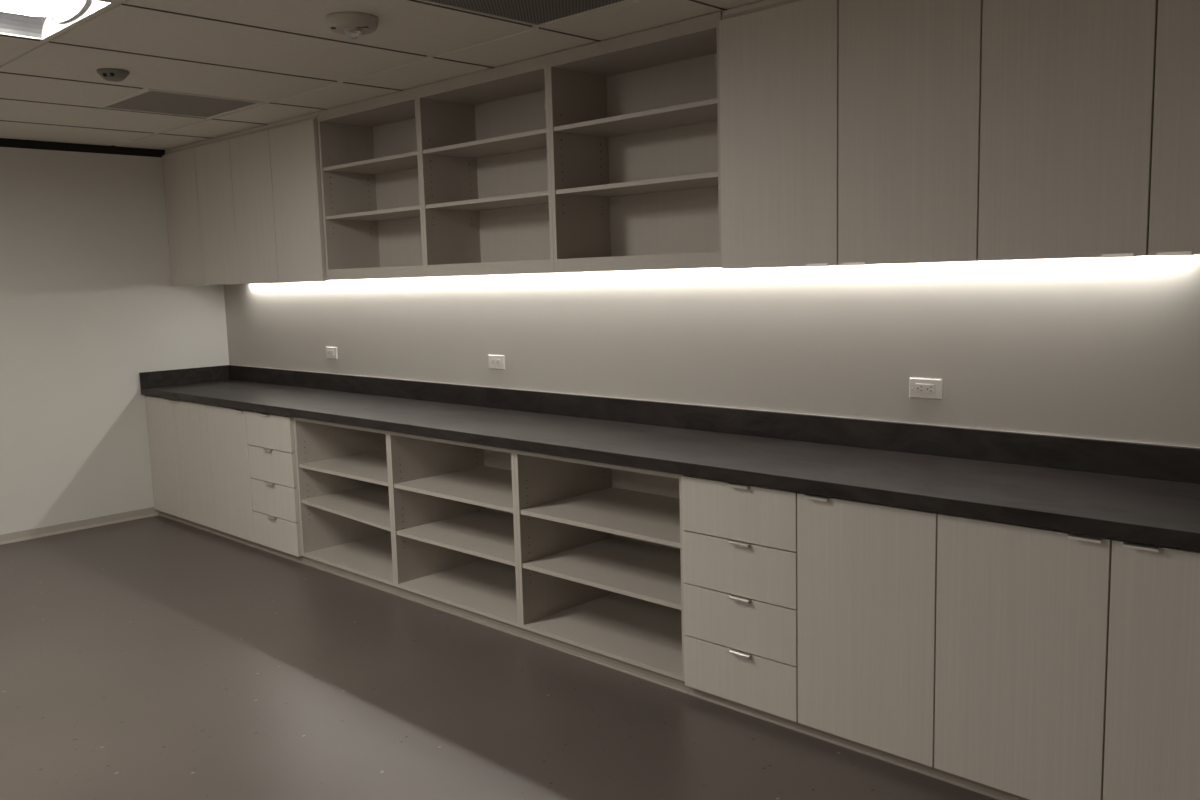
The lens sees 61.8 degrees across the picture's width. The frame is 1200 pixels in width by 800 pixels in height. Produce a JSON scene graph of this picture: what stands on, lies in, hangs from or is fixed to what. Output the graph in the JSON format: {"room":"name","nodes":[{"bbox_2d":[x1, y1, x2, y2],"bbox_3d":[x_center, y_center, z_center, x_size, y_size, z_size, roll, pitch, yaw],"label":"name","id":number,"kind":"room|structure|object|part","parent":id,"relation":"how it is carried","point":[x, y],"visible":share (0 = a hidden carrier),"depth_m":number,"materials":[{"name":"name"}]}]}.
{"room":"office workroom","nodes":[
{"label":"office workroom","id":0,"kind":"room"},
{"bbox_2d":[0,147,228,534],"bbox_3d":[-4.760,-0.120,4.643,0.100,2.316,6.300,5,10,43],"label":"wall","id":1,"kind":"structure","parent":0,"point":[90,304],"depth_m":6.20,"materials":[{"name":"paint"}]},
{"bbox_2d":[0,507,157,544],"bbox_3d":[-4.879,1.033,4.542,0.014,0.058,5.724,5,10,43],"label":"baseboard","id":2,"kind":"structure","parent":1,"relation":"attached to","point":[34,533],"depth_m":6.23,"materials":[{"name":"rubber"}]},
{"bbox_2d":[0,138,164,156],"bbox_3d":[-4.806,-1.412,4.495,0.108,0.282,6.300,5,10,43],"label":"trim","id":3,"kind":"structure","parent":1,"relation":"attached to","point":[4,142],"depth_m":6.12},
{"bbox_2d":[0,0,764,149],"bbox_3d":[-1.901,-1.069,1.755,7.882,0.014,6.268,5,10,43],"label":"ceiling","id":4,"kind":"structure","parent":0,"point":[414,26],"depth_m":3.91,"materials":[{"name":"tile"}]},
{"bbox_2d":[0,0,111,39],"bbox_3d":[-2.165,-1.241,2.921,0.630,0.086,1.189,5,10,43],"label":"ceiling light","id":5,"kind":"object","parent":4,"relation":"attached to","point":[36,19],"visible":1,"depth_m":3.33,"materials":[{"name":"white plastic"}]},
{"bbox_2d":[97,68,129,81],"bbox_3d":[-1.995,-1.329,4.114,0.122,0.036,0.122,5,10,43],"label":"ceiling detector","id":6,"kind":"object","parent":4,"relation":"attached to","point":[109,74],"visible":1,"depth_m":4.08,"materials":[{"name":"grey plastic"}]},
{"bbox_2d":[98,89,263,118],"bbox_3d":[-2.051,-1.451,4.913,0.594,0.016,0.559,5,10,43],"label":"ceiling vent","id":7,"kind":"object","parent":4,"relation":"in","point":[148,100],"visible":0.8,"depth_m":4.90,"materials":[{"name":"metal"}]},
{"bbox_2d":[326,12,378,38],"bbox_3d":[-0.837,-1.257,3.397,0.174,0.068,0.174,5,10,43],"label":"fire alarm","id":8,"kind":"object","parent":4,"relation":"attached to","point":[352,25],"visible":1,"depth_m":3.34,"materials":[{"name":"beige plastic"}]},
{"bbox_2d":[421,0,629,25],"bbox_3d":[-0.229,-1.284,3.144,0.564,0.016,0.619,5,10,43],"label":"ceiling vent","id":9,"kind":"object","parent":4,"relation":"in","point":[533,12],"visible":1,"depth_m":3.33,"materials":[{"name":"metal"}]},
{"bbox_2d":[0,515,996,799],"bbox_3d":[-1.831,1.326,2.042,8.100,0.080,6.500,5,10,43],"label":"floor","id":10,"kind":"structure","parent":0,"point":[158,657],"depth_m":3.54,"materials":[{"name":"grey plastic"}]},
{"bbox_2d":[145,396,219,534],"bbox_3d":[-2.424,0.358,6.443,0.864,0.801,0.598,5,10,43],"label":"base cabinet","id":11,"kind":"object","parent":10,"relation":"on","point":[177,429],"visible":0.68,"depth_m":6.22,"materials":[{"name":"laminate"}]},
{"bbox_3d":[-2.770,0.357,6.394,0.425,0.749,0.018,5,10,43],"label":"door","id":12,"kind":"part","parent":11,"relation":"part of","materials":[{"name":"laminate"}]},
{"bbox_3d":[-2.457,0.385,6.098,0.429,0.749,0.018,5,10,43],"label":"door","id":13,"kind":"part","parent":11,"relation":"part of","materials":[{"name":"laminate"}]},
{"bbox_2d":[139,365,1199,550],"bbox_3d":[-0.474,0.063,4.519,6.299,0.146,0.608,5,10,43],"label":"countertop","id":14,"kind":"structure","parent":11,"relation":"on","point":[1148,493],"depth_m":3.49,"materials":[{"name":"black stone"}]},
{"bbox_2d":[206,405,258,548],"bbox_3d":[-1.938,0.402,5.982,0.480,0.801,0.598,5,10,43],"label":"base cabinet","id":15,"kind":"object","parent":10,"relation":"on","point":[227,429],"visible":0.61,"depth_m":5.77,"materials":[{"name":"laminate"}]},
{"bbox_2d":[245,410,303,563],"bbox_3d":[-1.589,0.433,5.651,0.484,0.801,0.598,5,10,43],"label":"base cabinet","id":16,"kind":"object","parent":10,"relation":"on","point":[270,437],"visible":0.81,"depth_m":5.43,"materials":[{"name":"laminate"}]},
{"bbox_3d":[-1.786,0.168,5.420,0.477,0.189,0.018,5,10,43],"label":"drawer","id":17,"kind":"part","parent":16,"relation":"part of","materials":[{"name":"laminate"}]},
{"bbox_3d":[-1.781,0.357,5.443,0.477,0.183,0.018,5,10,43],"label":"drawer","id":18,"kind":"part","parent":16,"relation":"part of","materials":[{"name":"laminate"}]},
{"bbox_3d":[-1.776,0.543,5.466,0.477,0.183,0.018,5,10,43],"label":"drawer","id":19,"kind":"part","parent":16,"relation":"part of","materials":[{"name":"laminate"}]},
{"bbox_3d":[-1.771,0.728,5.489,0.477,0.181,0.018,5,10,43],"label":"drawer","id":20,"kind":"part","parent":16,"relation":"part of","materials":[{"name":"laminate"}]},
{"bbox_3d":[-1.408,0.424,5.501,0.017,0.756,0.563,5,10,43],"label":"panel","id":21,"kind":"part","parent":16,"relation":"part of","materials":[{"name":"laminate"}]},
{"bbox_2d":[293,417,397,595],"bbox_3d":[-1.091,0.474,5.204,0.855,0.801,0.563,5,10,43],"label":"open cabinet","id":22,"kind":"object","parent":10,"relation":"on","point":[344,483],"visible":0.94,"depth_m":5.31,"materials":[{"name":"laminate"}]},
{"bbox_3d":[-1.101,0.090,5.157,0.816,0.026,0.563,5,10,43],"label":"rail","id":23,"kind":"part","parent":22,"relation":"part of","materials":[{"name":"laminate"}]},
{"bbox_2d":[299,449,387,485],"bbox_3d":[-1.097,0.342,5.185,0.812,0.018,0.548,5,10,43],"label":"shelf","id":24,"kind":"object","parent":22,"relation":"attached to","point":[367,465],"depth_m":5.22,"materials":[{"name":"laminate"}]},
{"bbox_2d":[301,484,390,531],"bbox_3d":[-1.091,0.544,5.210,0.812,0.046,0.548,5,10,43],"label":"shelf","id":25,"kind":"object","parent":22,"relation":"attached to","point":[364,503],"depth_m":5.24,"materials":[{"name":"laminate"}]},
{"bbox_3d":[-1.082,0.819,5.246,0.816,0.017,0.563,5,10,43],"label":"panel","id":26,"kind":"part","parent":22,"relation":"part of","materials":[{"name":"laminate"}]},
{"bbox_3d":[-0.789,0.479,4.914,0.019,0.756,0.563,5,10,43],"label":"panel","id":27,"kind":"part","parent":22,"relation":"part of","materials":[{"name":"laminate"}]},
{"bbox_2d":[388,431,522,637],"bbox_3d":[-0.463,0.530,4.608,0.881,0.801,0.563,5,10,43],"label":"open cabinet","id":28,"kind":"object","parent":10,"relation":"on","point":[454,516],"visible":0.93,"depth_m":4.72,"materials":[{"name":"laminate"}]},
{"bbox_3d":[-0.775,0.480,4.901,0.019,0.756,0.563,5,10,43],"label":"panel","id":29,"kind":"part","parent":28,"relation":"part of","materials":[{"name":"laminate"}]},
{"bbox_3d":[-0.473,0.146,4.561,0.842,0.026,0.563,5,10,43],"label":"rail","id":30,"kind":"part","parent":28,"relation":"part of","materials":[{"name":"laminate"}]},
{"bbox_2d":[394,466,512,512],"bbox_3d":[-0.468,0.398,4.589,0.838,0.018,0.548,5,10,43],"label":"shelf","id":31,"kind":"object","parent":28,"relation":"attached to","point":[485,486],"depth_m":4.63,"materials":[{"name":"laminate"}]},
{"bbox_2d":[396,509,514,565],"bbox_3d":[-0.462,0.621,4.617,0.838,0.018,0.548,5,10,43],"label":"shelf","id":32,"kind":"object","parent":28,"relation":"attached to","point":[484,533],"depth_m":4.65,"materials":[{"name":"laminate"}]},
{"bbox_3d":[-0.453,0.875,4.650,0.842,0.017,0.563,5,10,43],"label":"panel","id":33,"kind":"part","parent":28,"relation":"part of","materials":[{"name":"laminate"}]},
{"bbox_3d":[-0.272,0.483,4.804,0.842,0.713,0.010,5,10,43],"label":"panel","id":34,"kind":"part","parent":28,"relation":"part of","materials":[{"name":"laminate"}]},
{"bbox_3d":[-0.151,0.536,4.309,0.019,0.756,0.563,5,10,43],"label":"panel","id":35,"kind":"part","parent":28,"relation":"part of","materials":[{"name":"laminate"}]},
{"bbox_2d":[514,450,688,693],"bbox_3d":[0.174,0.587,4.004,0.877,0.801,0.563,5,10,43],"label":"open cabinet","id":36,"kind":"object","parent":10,"relation":"on","point":[600,551],"visible":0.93,"depth_m":4.10,"materials":[{"name":"laminate"}]},
{"bbox_3d":[-0.137,0.537,4.296,0.019,0.756,0.563,5,10,43],"label":"panel","id":37,"kind":"part","parent":36,"relation":"part of","materials":[{"name":"laminate"}]},
{"bbox_3d":[0.164,0.203,3.957,0.838,0.026,0.563,5,10,43],"label":"rail","id":38,"kind":"part","parent":36,"relation":"part of","materials":[{"name":"laminate"}]},
{"bbox_2d":[520,487,679,547],"bbox_3d":[0.168,0.453,3.985,0.834,0.018,0.548,5,10,43],"label":"shelf","id":39,"kind":"object","parent":36,"relation":"attached to","point":[642,513],"depth_m":4.02,"materials":[{"name":"laminate"}]},
{"bbox_2d":[523,536,680,609],"bbox_3d":[0.174,0.675,4.013,0.834,0.018,0.548,5,10,43],"label":"shelf","id":40,"kind":"object","parent":36,"relation":"attached to","point":[632,567],"depth_m":4.04,"materials":[{"name":"laminate"}]},
{"bbox_3d":[0.183,0.931,4.046,0.838,0.017,0.563,5,10,43],"label":"panel","id":41,"kind":"part","parent":36,"relation":"part of","materials":[{"name":"laminate"}]},
{"bbox_3d":[0.364,0.540,4.200,0.838,0.713,0.010,5,10,43],"label":"panel","id":42,"kind":"part","parent":36,"relation":"part of","materials":[{"name":"laminate"}]},
{"bbox_3d":[0.484,0.592,3.707,0.019,0.756,0.563,5,10,43],"label":"panel","id":43,"kind":"part","parent":36,"relation":"part of","materials":[{"name":"laminate"}]},
{"bbox_2d":[681,475,801,732],"bbox_3d":[0.648,0.632,3.530,0.464,0.801,0.598,5,10,43],"label":"base cabinet","id":44,"kind":"object","parent":10,"relation":"on","point":[739,541],"visible":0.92,"depth_m":3.31,"materials":[{"name":"laminate"}]},
{"bbox_3d":[0.455,0.280,3.266,0.078,0.010,0.028,5,10,43],"label":"handle","id":45,"kind":"part","parent":44,"relation":"part of","materials":[{"name":"silver metal"}]},
{"bbox_3d":[0.458,0.556,3.321,0.458,0.183,0.018,5,10,43],"label":"drawer","id":46,"kind":"part","parent":44,"relation":"part of","materials":[{"name":"laminate"}]},
{"bbox_3d":[0.452,0.367,3.298,0.458,0.189,0.018,5,10,43],"label":"drawer","id":47,"kind":"part","parent":44,"relation":"part of","materials":[{"name":"laminate"}]},
{"bbox_3d":[0.460,0.471,3.290,0.078,0.010,0.028,5,10,43],"label":"handle","id":48,"kind":"part","parent":44,"relation":"part of","materials":[{"name":"silver metal"}]},
{"bbox_3d":[0.463,0.742,3.344,0.458,0.183,0.018,5,10,43],"label":"drawer","id":49,"kind":"part","parent":44,"relation":"part of","materials":[{"name":"laminate"}]},
{"bbox_3d":[0.465,0.657,3.313,0.078,0.010,0.028,5,10,43],"label":"handle","id":50,"kind":"part","parent":44,"relation":"part of","materials":[{"name":"silver metal"}]},
{"bbox_3d":[0.468,0.927,3.366,0.458,0.181,0.018,5,10,43],"label":"drawer","id":51,"kind":"part","parent":44,"relation":"part of","materials":[{"name":"laminate"}]},
{"bbox_3d":[0.470,0.843,3.336,0.078,0.010,0.028,5,10,43],"label":"handle","id":52,"kind":"part","parent":44,"relation":"part of","materials":[{"name":"silver metal"}]},
{"bbox_2d":[797,492,939,778],"bbox_3d":[0.982,0.662,3.214,0.458,0.801,0.598,5,10,43],"label":"base cabinet","id":53,"kind":"object","parent":10,"relation":"on","point":[867,571],"visible":0.68,"depth_m":3.00,"materials":[{"name":"laminate"}]},
{"bbox_3d":[0.666,0.298,3.066,0.078,0.010,0.028,5,10,43],"label":"handle","id":54,"kind":"part","parent":53,"relation":"part of","materials":[{"name":"silver metal"}]},
{"bbox_2d":[934,513,1199,799],"bbox_3d":[1.478,0.706,2.744,0.912,0.801,0.598,5,10,43],"label":"base cabinet","id":55,"kind":"object","parent":10,"relation":"on","point":[1068,663],"visible":0.89,"depth_m":2.60,"materials":[{"name":"laminate"}]},
{"bbox_3d":[1.123,0.704,2.703,0.449,0.749,0.018,5,10,43],"label":"door","id":56,"kind":"part","parent":55,"relation":"part of","materials":[{"name":"laminate"}]},
{"bbox_3d":[1.227,0.348,2.534,0.078,0.010,0.028,5,10,43],"label":"handle","id":57,"kind":"part","parent":55,"relation":"part of","materials":[{"name":"silver metal"}]},
{"bbox_3d":[1.321,0.357,2.445,0.078,0.010,0.028,5,10,43],"label":"handle","id":58,"kind":"part","parent":55,"relation":"part of","materials":[{"name":"silver metal"}]},
{"bbox_3d":[1.453,0.734,2.390,0.453,0.749,0.018,5,10,43],"label":"door","id":59,"kind":"part","parent":55,"relation":"part of","materials":[{"name":"laminate"}]},
{"bbox_2d":[223,254,1199,446],"bbox_3d":[0.338,-0.345,4.173,8.100,2.600,0.100,5,10,43],"label":"wall","id":60,"kind":"structure","parent":0,"point":[1091,347],"depth_m":3.71,"materials":[{"name":"paint"}]},
{"bbox_2d":[162,134,238,285],"bbox_3d":[-2.365,-1.166,6.320,0.920,0.874,0.368,5,10,43],"label":"upper cabinet","id":61,"kind":"object","parent":60,"relation":"attached to","point":[198,187],"visible":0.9,"depth_m":6.17,"materials":[{"name":"laminate"}]},
{"bbox_3d":[-2.639,-1.147,6.365,0.463,0.836,0.018,5,10,43],"label":"door","id":62,"kind":"part","parent":61,"relation":"part of","materials":[{"name":"laminate"}]},
{"bbox_3d":[-2.364,-1.574,6.283,0.885,0.018,0.333,5,10,43],"label":"panel","id":63,"kind":"part","parent":61,"relation":"part of","materials":[{"name":"laminate"}]},
{"bbox_3d":[-2.305,-1.117,6.048,0.449,0.836,0.018,5,10,43],"label":"door","id":64,"kind":"part","parent":61,"relation":"part of","materials":[{"name":"laminate"}]},
{"bbox_2d":[229,112,326,283],"bbox_3d":[-1.695,-1.106,5.685,0.928,0.874,0.368,5,10,43],"label":"upper cabinet","id":65,"kind":"object","parent":60,"relation":"attached to","point":[275,167],"visible":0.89,"depth_m":5.52,"materials":[{"name":"laminate"}]},
{"bbox_3d":[-1.973,-1.088,5.734,0.458,0.836,0.018,5,10,43],"label":"door","id":66,"kind":"part","parent":65,"relation":"part of","materials":[{"name":"laminate"}]},
{"bbox_3d":[-1.694,-1.514,5.648,0.894,0.018,0.333,5,10,43],"label":"panel","id":67,"kind":"part","parent":65,"relation":"part of","materials":[{"name":"laminate"}]},
{"bbox_3d":[-1.637,-1.058,5.415,0.463,0.836,0.018,5,10,43],"label":"door","id":68,"kind":"part","parent":65,"relation":"part of","materials":[{"name":"laminate"}]},
{"bbox_3d":[-1.353,-1.092,5.383,0.017,0.811,0.333,5,10,43],"label":"panel","id":69,"kind":"part","parent":65,"relation":"part of","materials":[{"name":"laminate"}]},
{"bbox_2d":[326,346,337,358],"bbox_3d":[-1.598,-0.281,5.967,0.116,0.070,0.010,5,10,43],"label":"wall outlet","id":70,"kind":"object","parent":60,"relation":"attached to","point":[331,352],"visible":1,"depth_m":5.96,"materials":[{"name":"white plastic"}]},
{"bbox_2d":[328,350,333,355],"bbox_3d":[-1.600,-0.281,5.965,0.068,0.033,0.003,5,10,43],"label":"receptacle","id":71,"kind":"object","parent":70,"relation":"attached to","point":[330,352],"depth_m":5.96,"materials":[{"name":"white plastic"}]},
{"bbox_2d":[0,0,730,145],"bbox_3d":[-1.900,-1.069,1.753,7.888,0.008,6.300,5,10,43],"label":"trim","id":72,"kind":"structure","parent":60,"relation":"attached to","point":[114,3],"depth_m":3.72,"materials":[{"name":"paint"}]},
{"bbox_2d":[488,355,504,369],"bbox_3d":[-0.510,-0.186,4.935,0.121,0.070,0.010,5,10,43],"label":"wall outlet","id":73,"kind":"object","parent":60,"relation":"attached to","point":[495,361],"visible":1,"depth_m":4.93,"materials":[{"name":"white plastic"}]},
{"bbox_2d":[491,359,500,365],"bbox_3d":[-0.512,-0.186,4.933,0.068,0.033,0.003,5,10,43],"label":"receptacle","id":74,"kind":"object","parent":73,"relation":"attached to","point":[494,362],"depth_m":4.93,"materials":[{"name":"white plastic"}]},
{"bbox_2d":[317,11,721,279],"bbox_3d":[-0.402,-0.997,4.482,2.594,0.866,0.333,5,10,43],"label":"shelving unit","id":75,"kind":"object","parent":60,"relation":"attached to","point":[634,118],"depth_m":4.28,"materials":[{"name":"laminate"}]},
{"bbox_3d":[-1.334,-1.090,5.365,0.019,0.811,0.333,5,10,43],"label":"panel","id":76,"kind":"part","parent":75,"relation":"part of","materials":[{"name":"laminate"}]},
{"bbox_3d":[-1.040,-1.449,5.028,0.824,0.033,0.333,5,10,43],"label":"panel","id":77,"kind":"part","parent":75,"relation":"part of","materials":[{"name":"laminate"}]},
{"bbox_2d":[323,151,417,173],"bbox_3d":[-1.035,-1.191,5.057,0.820,0.017,0.320,5,10,43],"label":"shelf","id":78,"kind":"object","parent":75,"relation":"attached to","point":[406,163],"depth_m":5.11,"materials":[{"name":"laminate"}]},
{"bbox_2d":[326,206,419,220],"bbox_3d":[-1.028,-0.944,5.087,0.820,0.017,0.320,5,10,43],"label":"shelf","id":79,"kind":"object","parent":75,"relation":"attached to","point":[412,213],"depth_m":5.14,"materials":[{"name":"laminate"}]},
{"bbox_3d":[-1.018,-0.669,5.124,0.824,0.018,0.333,5,10,43],"label":"panel","id":80,"kind":"part","parent":75,"relation":"part of","materials":[{"name":"laminate"}]},
{"bbox_3d":[-1.126,-0.625,5.014,0.862,0.037,0.018,5,10,43],"label":"light rail","id":81,"kind":"part","parent":75,"relation":"part of","materials":[{"name":"laminate"}]},
{"bbox_3d":[-0.917,-1.073,5.192,0.824,0.760,0.010,5,10,43],"label":"panel","id":82,"kind":"part","parent":75,"relation":"part of","materials":[{"name":"laminate"}]},
{"bbox_3d":[-0.724,-1.036,4.786,0.019,0.811,0.333,5,10,43],"label":"panel","id":83,"kind":"part","parent":75,"relation":"part of","materials":[{"name":"laminate"}]},
{"bbox_3d":[-0.709,-1.034,4.772,0.019,0.811,0.333,5,10,43],"label":"panel","id":84,"kind":"part","parent":75,"relation":"part of","materials":[{"name":"laminate"}]},
{"bbox_3d":[-0.411,-1.393,4.433,0.832,0.033,0.333,5,10,43],"label":"panel","id":85,"kind":"part","parent":75,"relation":"part of","materials":[{"name":"laminate"}]},
{"bbox_2d":[423,128,546,157],"bbox_3d":[-0.407,-1.135,4.462,0.828,0.017,0.320,5,10,43],"label":"shelf","id":86,"kind":"object","parent":75,"relation":"attached to","point":[534,142],"depth_m":4.51,"materials":[{"name":"laminate"}]},
{"bbox_2d":[426,191,548,210],"bbox_3d":[-0.400,-0.888,4.492,0.828,0.017,0.320,5,10,43],"label":"shelf","id":87,"kind":"object","parent":75,"relation":"attached to","point":[536,200],"depth_m":4.55,"materials":[{"name":"laminate"}]},
{"bbox_3d":[-0.498,-0.569,4.419,0.870,0.037,0.018,5,10,43],"label":"light rail","id":88,"kind":"part","parent":75,"relation":"part of","materials":[{"name":"laminate"}]},
{"bbox_3d":[-0.390,-0.613,4.528,0.832,0.018,0.333,5,10,43],"label":"panel","id":89,"kind":"part","parent":75,"relation":"part of","materials":[{"name":"laminate"}]},
{"bbox_3d":[-0.289,-1.017,4.597,0.832,0.760,0.010,5,10,43],"label":"panel","id":90,"kind":"part","parent":75,"relation":"part of","materials":[{"name":"laminate"}]},
{"bbox_3d":[-0.092,-0.979,4.188,0.019,0.811,0.333,5,10,43],"label":"panel","id":91,"kind":"part","parent":75,"relation":"part of","materials":[{"name":"laminate"}]},
{"bbox_3d":[-0.078,-0.978,4.174,0.019,0.811,0.333,5,10,43],"label":"panel","id":92,"kind":"part","parent":75,"relation":"part of","materials":[{"name":"laminate"}]},
{"bbox_3d":[0.216,-1.337,3.838,0.822,0.033,0.333,5,10,43],"label":"panel","id":93,"kind":"part","parent":75,"relation":"part of","materials":[{"name":"laminate"}]},
{"bbox_2d":[554,98,717,137],"bbox_3d":[0.220,-1.079,3.867,0.818,0.017,0.320,5,10,43],"label":"shelf","id":94,"kind":"object","parent":75,"relation":"attached to","point":[700,114],"depth_m":3.90,"materials":[{"name":"laminate"}]},
{"bbox_2d":[556,172,717,196],"bbox_3d":[0.227,-0.833,3.897,0.818,0.017,0.320,5,10,43],"label":"shelf","id":95,"kind":"object","parent":75,"relation":"attached to","point":[701,183],"depth_m":3.93,"materials":[{"name":"laminate"}]},
{"bbox_3d":[0.129,-0.513,3.824,0.860,0.037,0.018,5,10,43],"label":"light rail","id":96,"kind":"part","parent":75,"relation":"part of","materials":[{"name":"laminate"}]},
{"bbox_3d":[0.237,-0.558,3.934,0.822,0.018,0.333,5,10,43],"label":"panel","id":97,"kind":"part","parent":75,"relation":"part of","materials":[{"name":"laminate"}]},
{"bbox_3d":[0.338,-0.961,4.002,0.822,0.760,0.010,5,10,43],"label":"panel","id":98,"kind":"part","parent":75,"relation":"part of","materials":[{"name":"laminate"}]},
{"bbox_3d":[0.531,-0.924,3.597,0.019,0.811,0.333,5,10,43],"label":"panel","id":99,"kind":"part","parent":75,"relation":"part of","materials":[{"name":"laminate"}]},
{"bbox_2d":[228,365,1199,483],"bbox_3d":[-0.265,0.013,4.721,6.280,0.100,0.019,5,10,43],"label":"backsplash","id":100,"kind":"structure","parent":60,"relation":"attached to","point":[1151,461],"depth_m":3.72,"materials":[{"name":"grey laminate"}]},
{"bbox_2d":[719,0,982,268],"bbox_3d":[0.858,-0.879,3.264,0.910,0.874,0.368,5,10,43],"label":"upper cabinet","id":101,"kind":"object","parent":60,"relation":"attached to","point":[850,129],"visible":0.94,"depth_m":3.12,"materials":[{"name":"laminate"}]},
{"bbox_3d":[0.859,-1.287,3.227,0.875,0.018,0.333,5,10,43],"label":"panel","id":102,"kind":"part","parent":101,"relation":"part of","materials":[{"name":"laminate"}]},
{"bbox_3d":[0.585,-0.860,3.308,0.454,0.836,0.018,5,10,43],"label":"door","id":103,"kind":"part","parent":101,"relation":"part of","materials":[{"name":"laminate"}]},
{"bbox_3d":[0.707,-0.436,3.238,0.078,0.009,0.028,5,10,43],"label":"handle","id":104,"kind":"part","parent":101,"relation":"part of","materials":[{"name":"silver metal"}]},
{"bbox_3d":[0.802,-0.427,3.148,0.078,0.009,0.028,5,10,43],"label":"handle","id":105,"kind":"part","parent":101,"relation":"part of","materials":[{"name":"silver metal"}]},
{"bbox_3d":[0.915,-0.830,2.995,0.448,0.836,0.018,5,10,43],"label":"door","id":106,"kind":"part","parent":101,"relation":"part of","materials":[{"name":"laminate"}]},
{"bbox_2d":[909,377,942,399],"bbox_3d":[1.104,-0.039,3.405,0.117,0.070,0.010,5,10,43],"label":"wall outlet","id":107,"kind":"object","parent":60,"relation":"attached to","point":[923,388],"visible":1,"depth_m":3.40,"materials":[{"name":"white plastic"}]},
{"bbox_2d":[915,383,934,393],"bbox_3d":[1.102,-0.038,3.403,0.068,0.033,0.003,5,10,43],"label":"receptacle","id":108,"kind":"object","parent":107,"relation":"attached to","point":[920,388],"depth_m":3.40,"materials":[{"name":"white plastic"}]},
{"bbox_2d":[978,0,1199,260],"bbox_3d":[1.517,-0.820,2.640,0.907,0.874,0.368,5,10,43],"label":"upper cabinet","id":109,"kind":"object","parent":60,"relation":"attached to","point":[1090,122],"visible":1,"depth_m":2.64,"materials":[{"name":"laminate"}]},
{"bbox_3d":[1.357,-0.378,2.622,0.078,0.009,0.028,5,10,43],"label":"handle","id":110,"kind":"part","parent":109,"relation":"part of","materials":[{"name":"silver metal"}]},
{"bbox_3d":[1.569,-0.772,2.375,0.459,0.836,0.018,5,10,43],"label":"door","id":111,"kind":"part","parent":109,"relation":"part of","materials":[{"name":"laminate"}]},
{"bbox_3d":[1.452,-0.369,2.532,0.078,0.009,0.028,5,10,43],"label":"handle","id":112,"kind":"part","parent":109,"relation":"part of","materials":[{"name":"silver metal"}]}
]}

